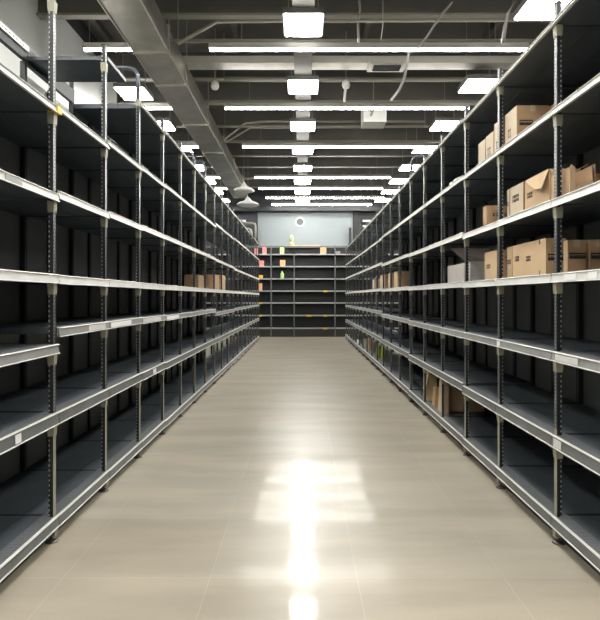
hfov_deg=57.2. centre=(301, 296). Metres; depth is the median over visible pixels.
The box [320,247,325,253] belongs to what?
display card
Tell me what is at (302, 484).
floor
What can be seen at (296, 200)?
panel light
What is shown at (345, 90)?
cable
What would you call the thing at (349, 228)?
wall post
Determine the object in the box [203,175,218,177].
linear light
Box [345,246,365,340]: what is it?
shelving unit
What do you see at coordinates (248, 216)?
wall
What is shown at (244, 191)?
diffuser
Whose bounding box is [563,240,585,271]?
cardboard box
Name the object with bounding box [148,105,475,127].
ceiling beam
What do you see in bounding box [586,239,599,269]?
cardboard box
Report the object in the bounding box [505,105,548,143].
cardboard box
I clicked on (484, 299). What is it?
shelving unit
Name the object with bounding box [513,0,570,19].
panel light
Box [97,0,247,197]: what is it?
air duct
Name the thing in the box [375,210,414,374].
shelving unit
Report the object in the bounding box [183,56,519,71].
ceiling beam
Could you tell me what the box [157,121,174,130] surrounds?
diffuser
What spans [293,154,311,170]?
panel light
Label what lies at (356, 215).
trim
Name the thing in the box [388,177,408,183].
panel light
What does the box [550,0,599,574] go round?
shelving unit
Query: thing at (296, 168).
diffuser
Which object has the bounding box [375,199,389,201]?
diffuser
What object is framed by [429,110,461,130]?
panel light
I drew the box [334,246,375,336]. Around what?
shelving unit
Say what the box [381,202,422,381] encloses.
shelving unit
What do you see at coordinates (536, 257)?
cardboard box
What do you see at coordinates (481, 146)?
cardboard box
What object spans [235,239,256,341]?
shelving unit
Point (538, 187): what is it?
open box
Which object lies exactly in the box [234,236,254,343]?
shelving unit
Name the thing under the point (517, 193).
cardboard box
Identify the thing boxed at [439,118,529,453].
shelving unit
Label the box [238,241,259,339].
shelving unit
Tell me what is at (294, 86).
diffuser
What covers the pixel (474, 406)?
cardboard box
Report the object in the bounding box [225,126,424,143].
conduit
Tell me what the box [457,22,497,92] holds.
panel light
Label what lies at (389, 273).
cardboard box
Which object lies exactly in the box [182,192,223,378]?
shelving unit
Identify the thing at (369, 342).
cardboard box
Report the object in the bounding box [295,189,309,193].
panel light
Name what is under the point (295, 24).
diffuser
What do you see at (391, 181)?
diffuser
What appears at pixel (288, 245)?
plank
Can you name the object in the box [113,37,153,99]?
panel light
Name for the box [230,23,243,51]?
purlin
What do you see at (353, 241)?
shelving unit
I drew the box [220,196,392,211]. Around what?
trim
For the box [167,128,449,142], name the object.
ceiling beam
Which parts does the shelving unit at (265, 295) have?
rail, rail, rail, kick plate, rail, post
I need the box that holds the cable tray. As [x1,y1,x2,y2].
[292,0,314,194]
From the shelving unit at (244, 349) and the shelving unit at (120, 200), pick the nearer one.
the shelving unit at (120, 200)
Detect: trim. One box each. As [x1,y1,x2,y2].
[210,220,370,226]
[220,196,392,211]
[353,212,359,238]
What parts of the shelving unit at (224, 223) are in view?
post, shelf, shelf, shelf, shelf, post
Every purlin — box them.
[90,20,121,51]
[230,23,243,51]
[358,23,370,51]
[472,22,501,51]
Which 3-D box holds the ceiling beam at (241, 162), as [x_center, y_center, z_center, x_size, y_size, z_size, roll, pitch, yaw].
[2.400,-4.718,18.900,13.190,0.535,0.140,0,0,0]
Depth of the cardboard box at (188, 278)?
10.10 m
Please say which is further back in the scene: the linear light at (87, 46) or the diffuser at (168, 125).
the diffuser at (168, 125)
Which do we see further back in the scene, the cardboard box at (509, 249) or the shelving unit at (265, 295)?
the shelving unit at (265, 295)
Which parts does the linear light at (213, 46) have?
lamp trunking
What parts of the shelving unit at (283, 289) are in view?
rail, rail, rail, rail, kick plate, post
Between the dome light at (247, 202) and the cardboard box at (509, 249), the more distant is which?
the dome light at (247, 202)
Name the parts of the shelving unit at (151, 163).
panel, panel, post, shelf, shelf, shelf, shelf, shelf, shelf, rail, rail, rail, rail, rail, rail, rail, post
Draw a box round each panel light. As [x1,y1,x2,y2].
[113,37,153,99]
[151,110,176,130]
[172,131,193,152]
[195,163,206,170]
[206,168,215,183]
[215,189,223,193]
[222,189,229,201]
[282,0,324,36]
[287,37,318,93]
[290,110,315,130]
[292,131,313,153]
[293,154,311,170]
[294,178,310,183]
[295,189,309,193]
[295,199,309,201]
[374,197,389,201]
[381,184,398,193]
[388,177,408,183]
[398,148,421,170]
[411,128,438,152]
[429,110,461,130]
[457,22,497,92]
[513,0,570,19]
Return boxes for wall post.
[349,228,350,244]
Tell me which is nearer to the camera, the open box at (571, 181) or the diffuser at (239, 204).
the open box at (571, 181)
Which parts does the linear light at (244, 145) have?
lamp trunking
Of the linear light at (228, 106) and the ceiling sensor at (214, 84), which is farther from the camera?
the linear light at (228, 106)
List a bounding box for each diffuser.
[114,87,151,99]
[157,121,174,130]
[195,165,203,170]
[206,179,215,183]
[234,189,253,193]
[238,203,257,206]
[284,13,322,36]
[288,80,317,93]
[291,122,314,130]
[293,148,312,153]
[294,166,311,170]
[295,180,310,183]
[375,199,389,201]
[381,190,397,193]
[389,179,407,183]
[399,165,419,170]
[413,146,436,152]
[430,121,458,130]
[459,79,497,92]
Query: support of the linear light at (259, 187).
hanging from the ceiling
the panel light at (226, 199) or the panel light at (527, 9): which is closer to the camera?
the panel light at (527, 9)
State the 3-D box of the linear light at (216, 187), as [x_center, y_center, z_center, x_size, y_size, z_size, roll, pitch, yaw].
[-3.375,-4.615,20.200,1.390,1.310,0.100,0,0,0]
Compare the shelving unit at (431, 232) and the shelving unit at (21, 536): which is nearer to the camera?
the shelving unit at (21, 536)
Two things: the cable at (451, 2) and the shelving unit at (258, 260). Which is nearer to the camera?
the cable at (451, 2)
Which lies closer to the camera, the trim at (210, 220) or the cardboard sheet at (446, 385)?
the cardboard sheet at (446, 385)
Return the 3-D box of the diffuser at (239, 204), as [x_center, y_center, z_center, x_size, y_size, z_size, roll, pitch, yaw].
[-1.718,-2.915,17.500,0.648,0.020,0.648,0,0,0]
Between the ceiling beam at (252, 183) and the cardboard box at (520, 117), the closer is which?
the cardboard box at (520, 117)
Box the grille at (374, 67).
[372,65,400,70]
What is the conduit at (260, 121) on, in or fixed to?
hanging from the ceiling
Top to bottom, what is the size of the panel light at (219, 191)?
1.254 m
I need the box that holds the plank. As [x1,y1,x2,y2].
[288,245,319,245]
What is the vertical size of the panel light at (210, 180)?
1.254 m
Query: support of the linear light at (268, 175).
hanging from the ceiling
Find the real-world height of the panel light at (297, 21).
1.254 m
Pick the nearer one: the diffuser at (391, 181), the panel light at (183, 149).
the panel light at (183, 149)
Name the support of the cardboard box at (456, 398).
on the shelving unit at (484, 299)
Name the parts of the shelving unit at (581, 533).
post, rail, rail, rail, rail, rail, rail, rail, shelf, shelf, shelf, shelf, shelf, shelf, kick plate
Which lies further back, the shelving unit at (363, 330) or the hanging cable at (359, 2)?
the shelving unit at (363, 330)
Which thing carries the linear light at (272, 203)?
hanging from the ceiling
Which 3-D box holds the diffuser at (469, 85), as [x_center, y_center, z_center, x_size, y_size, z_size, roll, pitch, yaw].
[3.360,-4.024,10.500,0.550,0.015,0.660,0,0,0]
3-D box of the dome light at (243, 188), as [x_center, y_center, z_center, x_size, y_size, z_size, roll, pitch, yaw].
[-1.740,-4.209,16.500,0.640,2.102,0.640,0,0,0]
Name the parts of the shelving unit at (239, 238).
post, shelf, post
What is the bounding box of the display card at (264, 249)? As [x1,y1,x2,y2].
[262,247,266,253]
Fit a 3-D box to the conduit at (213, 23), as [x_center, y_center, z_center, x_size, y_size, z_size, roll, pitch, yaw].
[1.356,-4.601,8.600,6.619,1.338,0.056,0,0,0]
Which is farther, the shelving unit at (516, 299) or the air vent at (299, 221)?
the air vent at (299, 221)
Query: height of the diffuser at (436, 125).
0.015 m
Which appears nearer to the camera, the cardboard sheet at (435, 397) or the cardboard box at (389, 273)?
the cardboard sheet at (435, 397)
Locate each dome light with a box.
[233,183,254,193]
[237,197,258,206]
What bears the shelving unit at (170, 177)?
on the floor
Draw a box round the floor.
[0,337,599,619]
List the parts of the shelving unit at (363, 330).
post, shelf, shelf, shelf, shelf, post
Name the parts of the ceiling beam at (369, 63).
grille frame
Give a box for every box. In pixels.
[184,274,203,287]
[203,274,218,288]
[219,275,224,289]
[361,82,386,128]
[368,341,373,349]
[373,280,379,288]
[380,274,387,287]
[388,273,393,287]
[394,271,408,286]
[448,248,489,282]
[449,384,463,411]
[464,398,483,411]
[478,138,485,163]
[483,205,506,225]
[485,250,506,279]
[486,131,493,157]
[494,117,504,151]
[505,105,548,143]
[507,189,509,216]
[507,246,512,277]
[510,182,524,215]
[513,238,565,276]
[525,164,587,209]
[551,164,593,199]
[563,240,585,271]
[575,164,599,182]
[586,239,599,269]
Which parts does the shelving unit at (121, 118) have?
panel, panel, post, shelf, shelf, shelf, shelf, shelf, shelf, rail, rail, rail, rail, rail, rail, rail, post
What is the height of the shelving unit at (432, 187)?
3.720 m
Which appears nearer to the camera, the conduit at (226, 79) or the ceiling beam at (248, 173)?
the conduit at (226, 79)
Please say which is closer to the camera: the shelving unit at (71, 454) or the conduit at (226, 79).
the shelving unit at (71, 454)
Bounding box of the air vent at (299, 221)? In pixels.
[295,217,304,226]
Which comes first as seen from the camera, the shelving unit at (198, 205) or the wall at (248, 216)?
the shelving unit at (198, 205)
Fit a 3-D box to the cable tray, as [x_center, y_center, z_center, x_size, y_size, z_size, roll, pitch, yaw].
[0.020,-4.697,10.800,0.320,1.145,25.200,0,0,0]
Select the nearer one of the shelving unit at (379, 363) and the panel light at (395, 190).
the shelving unit at (379, 363)
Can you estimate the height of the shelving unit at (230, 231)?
3.862 m
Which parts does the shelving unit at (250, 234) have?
post, shelf, shelf, shelf, post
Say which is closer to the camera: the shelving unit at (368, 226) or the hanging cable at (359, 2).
the hanging cable at (359, 2)
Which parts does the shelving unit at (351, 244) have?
post, shelf, post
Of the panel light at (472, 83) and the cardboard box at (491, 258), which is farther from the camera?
the panel light at (472, 83)
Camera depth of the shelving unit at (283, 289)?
23.65 m
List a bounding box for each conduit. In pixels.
[177,18,552,44]
[224,77,464,81]
[225,120,424,139]
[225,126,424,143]
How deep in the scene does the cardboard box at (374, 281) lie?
13.83 m
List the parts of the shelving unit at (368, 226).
post, shelf, shelf, shelf, shelf, shelf, post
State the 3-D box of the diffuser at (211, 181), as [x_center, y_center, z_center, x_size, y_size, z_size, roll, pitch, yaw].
[-3.330,-4.024,19.150,0.550,0.015,0.660,0,0,0]
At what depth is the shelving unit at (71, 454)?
5.26 m
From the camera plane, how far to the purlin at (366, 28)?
10.69 m
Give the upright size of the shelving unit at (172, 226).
3.862 m
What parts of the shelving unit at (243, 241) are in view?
shelf, post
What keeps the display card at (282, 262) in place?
on the shelving unit at (283, 289)
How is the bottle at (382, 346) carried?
on the shelving unit at (373, 220)
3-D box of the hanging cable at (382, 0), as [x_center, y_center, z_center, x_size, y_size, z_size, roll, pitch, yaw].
[1.234,-4.248,8.448,0.026,0.472,0.312,0,0,2]
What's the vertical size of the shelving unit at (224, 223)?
3.862 m
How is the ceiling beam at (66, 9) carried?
attached to the wall at (20, 16)
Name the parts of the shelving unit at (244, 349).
post, shelf, shelf, shelf, shelf, shelf, post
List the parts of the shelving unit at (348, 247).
post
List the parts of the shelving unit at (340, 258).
panel, rail, kick plate, rail, rail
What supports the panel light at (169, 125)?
hanging from the ceiling
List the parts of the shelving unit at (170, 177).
panel, panel, post, shelf, shelf, shelf, shelf, shelf, shelf, rail, rail, rail, rail, rail, rail, rail, post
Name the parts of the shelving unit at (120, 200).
panel, panel, post, shelf, shelf, shelf, shelf, shelf, shelf, rail, rail, rail, rail, rail, rail, rail, post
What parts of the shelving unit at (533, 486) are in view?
post, rail, rail, rail, rail, rail, rail, rail, kick plate, shelf, shelf, shelf, shelf, shelf, shelf, shelf, post, panel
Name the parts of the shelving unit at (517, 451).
post, rail, rail, rail, rail, rail, rail, rail, kick plate, shelf, shelf, shelf, shelf, shelf, shelf, shelf, post, panel, panel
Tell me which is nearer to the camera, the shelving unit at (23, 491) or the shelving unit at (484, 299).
the shelving unit at (23, 491)
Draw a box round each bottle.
[289,235,293,244]
[378,343,380,356]
[381,346,384,359]
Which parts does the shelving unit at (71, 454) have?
panel, panel, panel, panel, post, shelf, shelf, shelf, shelf, shelf, shelf, shelf, rail, rail, rail, rail, rail, rail, post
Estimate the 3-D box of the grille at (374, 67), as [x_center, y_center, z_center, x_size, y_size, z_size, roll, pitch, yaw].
[1.560,-4.217,10.150,0.500,0.024,0.240,0,0,0]
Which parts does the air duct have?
hanger rod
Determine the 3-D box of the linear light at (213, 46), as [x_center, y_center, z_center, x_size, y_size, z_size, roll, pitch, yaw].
[3.360,-4.615,8.850,10.880,1.310,0.100,0,0,0]
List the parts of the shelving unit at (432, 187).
post, rail, rail, rail, rail, rail, rail, rail, shelf, shelf, shelf, shelf, shelf, shelf, post, panel, panel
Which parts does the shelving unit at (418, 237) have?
post, rail, rail, shelf, shelf, shelf, shelf, shelf, post, panel, panel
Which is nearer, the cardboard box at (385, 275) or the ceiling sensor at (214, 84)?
the ceiling sensor at (214, 84)
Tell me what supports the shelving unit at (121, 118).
on the floor
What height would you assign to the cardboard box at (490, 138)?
0.265 m
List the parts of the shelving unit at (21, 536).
kick plate, shelf, shelf, shelf, shelf, shelf, rail, rail, rail, rail, rail, rail, post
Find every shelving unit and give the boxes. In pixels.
[0,0,61,583]
[0,21,109,539]
[26,49,142,488]
[74,104,165,455]
[108,131,183,426]
[133,151,196,409]
[152,160,207,396]
[167,182,216,386]
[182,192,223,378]
[190,202,229,371]
[199,208,234,365]
[206,215,239,360]
[206,246,215,328]
[215,220,243,356]
[218,225,246,352]
[218,247,229,336]
[223,229,249,348]
[229,233,252,346]
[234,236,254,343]
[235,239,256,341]
[235,245,271,336]
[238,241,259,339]
[272,246,294,336]
[294,245,335,336]
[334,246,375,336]
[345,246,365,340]
[347,244,369,342]
[349,241,370,345]
[352,238,375,348]
[355,235,381,351]
[358,231,386,354]
[361,227,389,358]
[365,222,398,363]
[370,216,405,368]
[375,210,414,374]
[375,249,398,330]
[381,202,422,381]
[388,192,437,389]
[397,180,452,400]
[408,155,471,413]
[421,144,496,430]
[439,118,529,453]
[462,84,575,485]
[494,23,599,540]
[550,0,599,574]
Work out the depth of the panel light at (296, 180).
19.00 m
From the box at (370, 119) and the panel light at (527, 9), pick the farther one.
the box at (370, 119)
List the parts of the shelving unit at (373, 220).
post, shelf, shelf, shelf, shelf, shelf, panel, panel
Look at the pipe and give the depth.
24.06 m
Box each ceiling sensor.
[211,28,218,89]
[342,31,349,88]
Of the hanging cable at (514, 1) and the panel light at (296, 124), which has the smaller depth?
the hanging cable at (514, 1)
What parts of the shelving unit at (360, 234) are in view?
post, shelf, shelf, shelf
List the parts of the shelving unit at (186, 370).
panel, panel, post, shelf, shelf, shelf, shelf, shelf, rail, rail, post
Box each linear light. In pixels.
[82,20,131,50]
[108,82,171,109]
[172,22,534,50]
[177,143,198,147]
[203,51,479,109]
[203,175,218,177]
[212,186,226,188]
[224,141,440,147]
[254,157,390,177]
[258,186,382,188]
[265,195,384,198]
[271,202,371,204]
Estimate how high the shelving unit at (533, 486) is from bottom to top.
3.720 m
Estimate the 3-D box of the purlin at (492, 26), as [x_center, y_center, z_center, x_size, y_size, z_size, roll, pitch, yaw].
[3.700,-5.204,10.300,0.100,0.130,28.600,0,0,0]
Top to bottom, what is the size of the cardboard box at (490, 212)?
0.218 m
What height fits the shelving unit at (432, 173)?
3.951 m
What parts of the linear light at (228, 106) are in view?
lamp trunking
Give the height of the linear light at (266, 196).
1.310 m
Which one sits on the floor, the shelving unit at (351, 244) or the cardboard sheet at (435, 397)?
the shelving unit at (351, 244)
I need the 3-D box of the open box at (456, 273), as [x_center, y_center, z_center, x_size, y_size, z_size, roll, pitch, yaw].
[1.912,-0.377,6.314,0.224,0.425,0.973,0,0,0]
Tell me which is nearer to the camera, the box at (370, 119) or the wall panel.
the box at (370, 119)
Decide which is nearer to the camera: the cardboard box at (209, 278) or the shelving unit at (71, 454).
the shelving unit at (71, 454)
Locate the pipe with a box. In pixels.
[242,222,256,239]
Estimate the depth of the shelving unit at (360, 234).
16.53 m
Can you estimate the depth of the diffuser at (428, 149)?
14.97 m
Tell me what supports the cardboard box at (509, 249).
on the shelving unit at (533, 486)
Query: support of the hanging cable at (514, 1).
hanging from the conduit at (213, 23)
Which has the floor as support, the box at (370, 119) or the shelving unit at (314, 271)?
the shelving unit at (314, 271)
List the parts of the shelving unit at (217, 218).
post, shelf, shelf, shelf, shelf, shelf, shelf, post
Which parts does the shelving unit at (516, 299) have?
post, rail, rail, rail, rail, rail, rail, rail, kick plate, shelf, shelf, shelf, shelf, shelf, shelf, post, panel, panel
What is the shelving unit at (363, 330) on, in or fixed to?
on the floor
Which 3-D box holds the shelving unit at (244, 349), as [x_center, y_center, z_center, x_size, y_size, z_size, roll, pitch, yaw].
[-2.051,-0.251,16.209,0.767,3.862,1.009,0,0,0]
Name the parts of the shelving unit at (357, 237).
post, shelf, post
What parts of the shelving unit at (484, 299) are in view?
post, rail, rail, rail, rail, rail, rail, rail, shelf, shelf, shelf, shelf, shelf, shelf, shelf, post, panel, panel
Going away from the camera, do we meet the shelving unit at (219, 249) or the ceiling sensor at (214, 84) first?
the ceiling sensor at (214, 84)
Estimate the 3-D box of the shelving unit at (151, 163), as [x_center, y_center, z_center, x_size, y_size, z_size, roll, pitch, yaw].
[-2.057,-0.321,8.274,0.777,4.001,1.009,0,0,0]
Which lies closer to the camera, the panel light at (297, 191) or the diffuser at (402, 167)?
the diffuser at (402, 167)
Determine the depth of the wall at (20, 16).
8.97 m
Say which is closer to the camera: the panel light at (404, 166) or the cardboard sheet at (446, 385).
the cardboard sheet at (446, 385)
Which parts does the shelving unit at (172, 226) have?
panel, panel, post, shelf, shelf, shelf, shelf, shelf, shelf, rail, rail, rail, post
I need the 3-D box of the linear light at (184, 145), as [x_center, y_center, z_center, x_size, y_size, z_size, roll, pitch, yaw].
[-3.375,-4.615,14.600,1.390,1.310,0.100,0,0,0]
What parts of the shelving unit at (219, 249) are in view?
panel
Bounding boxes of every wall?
[0,0,207,245]
[208,188,394,245]
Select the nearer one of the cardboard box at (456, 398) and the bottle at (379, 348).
the cardboard box at (456, 398)
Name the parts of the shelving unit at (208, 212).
panel, panel, shelf, shelf, shelf, shelf, shelf, post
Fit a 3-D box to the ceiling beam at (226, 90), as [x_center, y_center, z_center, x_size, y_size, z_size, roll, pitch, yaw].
[2.400,-4.718,12.700,13.190,0.535,0.140,0,0,0]
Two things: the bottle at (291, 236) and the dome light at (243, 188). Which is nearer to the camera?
the dome light at (243, 188)
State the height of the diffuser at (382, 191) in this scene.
0.015 m
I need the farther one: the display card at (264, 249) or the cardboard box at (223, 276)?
the display card at (264, 249)
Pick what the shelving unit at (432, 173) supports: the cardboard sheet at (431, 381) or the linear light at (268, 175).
the cardboard sheet at (431, 381)
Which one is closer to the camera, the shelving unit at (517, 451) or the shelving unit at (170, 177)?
the shelving unit at (517, 451)
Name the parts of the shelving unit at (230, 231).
post, shelf, shelf, shelf, shelf, post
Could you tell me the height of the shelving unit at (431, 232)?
3.720 m
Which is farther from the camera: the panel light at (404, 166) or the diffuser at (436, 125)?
the panel light at (404, 166)
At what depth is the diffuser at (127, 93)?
10.85 m
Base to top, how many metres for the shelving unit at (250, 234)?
3.862 m
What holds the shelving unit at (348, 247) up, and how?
on the floor
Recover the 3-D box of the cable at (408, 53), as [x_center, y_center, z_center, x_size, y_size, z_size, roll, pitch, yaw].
[1.816,-4.030,10.195,0.070,0.354,1.616,0,0,-2]
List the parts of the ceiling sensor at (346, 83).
stem, bulb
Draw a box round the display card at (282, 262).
[280,260,284,265]
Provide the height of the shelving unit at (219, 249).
3.860 m
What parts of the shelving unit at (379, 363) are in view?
post, rail, shelf, shelf, shelf, shelf, shelf, post, panel, panel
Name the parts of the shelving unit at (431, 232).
post, rail, rail, rail, shelf, shelf, shelf, shelf, shelf, shelf, post, panel, panel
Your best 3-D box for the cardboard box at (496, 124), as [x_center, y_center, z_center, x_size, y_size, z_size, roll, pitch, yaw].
[1.904,-1.448,5.010,0.232,0.315,0.222,0,0,0]
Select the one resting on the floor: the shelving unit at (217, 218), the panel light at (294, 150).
the shelving unit at (217, 218)
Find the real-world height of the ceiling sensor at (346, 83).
1.149 m
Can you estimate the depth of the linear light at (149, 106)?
11.57 m
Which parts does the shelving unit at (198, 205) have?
panel, panel, post, shelf, shelf, shelf, shelf, shelf, rail, post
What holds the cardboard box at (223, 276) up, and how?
on the shelving unit at (198, 205)
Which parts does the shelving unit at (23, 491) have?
panel, post, shelf, shelf, shelf, shelf, shelf, shelf, kick plate, rail, rail, rail, rail, rail, rail, post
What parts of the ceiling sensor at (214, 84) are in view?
stem, bulb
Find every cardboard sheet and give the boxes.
[426,371,436,400]
[432,386,438,405]
[438,379,449,413]
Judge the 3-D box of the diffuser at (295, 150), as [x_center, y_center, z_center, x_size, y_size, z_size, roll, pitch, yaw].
[0.020,-4.024,15.100,0.550,0.015,0.660,0,0,0]
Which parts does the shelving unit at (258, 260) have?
post, shelf, post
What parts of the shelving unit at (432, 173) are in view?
post, rail, rail, rail, rail, rail, rail, rail, shelf, shelf, shelf, shelf, shelf, shelf, post, panel, panel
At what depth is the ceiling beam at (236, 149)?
17.29 m
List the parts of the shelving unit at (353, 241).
post, shelf, post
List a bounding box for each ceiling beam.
[36,0,521,19]
[95,52,523,80]
[119,81,485,104]
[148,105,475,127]
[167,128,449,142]
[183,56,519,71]
[186,143,439,156]
[188,157,422,167]
[199,168,414,178]
[210,179,403,187]
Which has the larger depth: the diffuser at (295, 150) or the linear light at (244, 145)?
the diffuser at (295, 150)
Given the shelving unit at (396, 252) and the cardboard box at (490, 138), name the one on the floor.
the shelving unit at (396, 252)
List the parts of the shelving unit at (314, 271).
rail, shelf, rail, rail, rail, rail, rail, rail, shelf, rail, kick plate, post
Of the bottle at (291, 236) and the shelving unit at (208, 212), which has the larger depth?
the bottle at (291, 236)
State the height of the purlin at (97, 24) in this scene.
0.130 m
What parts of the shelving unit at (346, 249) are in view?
post, shelf, post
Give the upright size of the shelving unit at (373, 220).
3.720 m
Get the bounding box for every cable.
[343,89,346,101]
[357,0,360,41]
[381,0,383,39]
[390,51,409,100]
[416,1,452,49]
[501,0,516,42]
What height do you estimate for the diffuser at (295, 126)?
0.015 m
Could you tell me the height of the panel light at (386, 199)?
1.254 m
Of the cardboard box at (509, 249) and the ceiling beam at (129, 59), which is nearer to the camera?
the cardboard box at (509, 249)
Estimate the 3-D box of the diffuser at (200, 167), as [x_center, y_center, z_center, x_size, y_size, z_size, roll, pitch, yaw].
[-3.330,-4.024,17.150,0.550,0.015,0.660,0,0,0]
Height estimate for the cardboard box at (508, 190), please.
0.268 m
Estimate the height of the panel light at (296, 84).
1.254 m
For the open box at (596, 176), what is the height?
0.215 m
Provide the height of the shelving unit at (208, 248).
3.860 m
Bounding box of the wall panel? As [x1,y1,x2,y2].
[258,212,352,245]
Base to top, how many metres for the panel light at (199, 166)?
1.254 m
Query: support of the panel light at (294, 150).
hanging from the ceiling
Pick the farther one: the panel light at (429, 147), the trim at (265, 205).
the trim at (265, 205)
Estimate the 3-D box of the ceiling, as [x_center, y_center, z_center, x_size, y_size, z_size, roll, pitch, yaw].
[2.400,-5.345,10.300,13.200,0.150,28.600,0,0,0]
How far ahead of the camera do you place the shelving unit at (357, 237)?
17.69 m
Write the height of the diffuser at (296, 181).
0.015 m

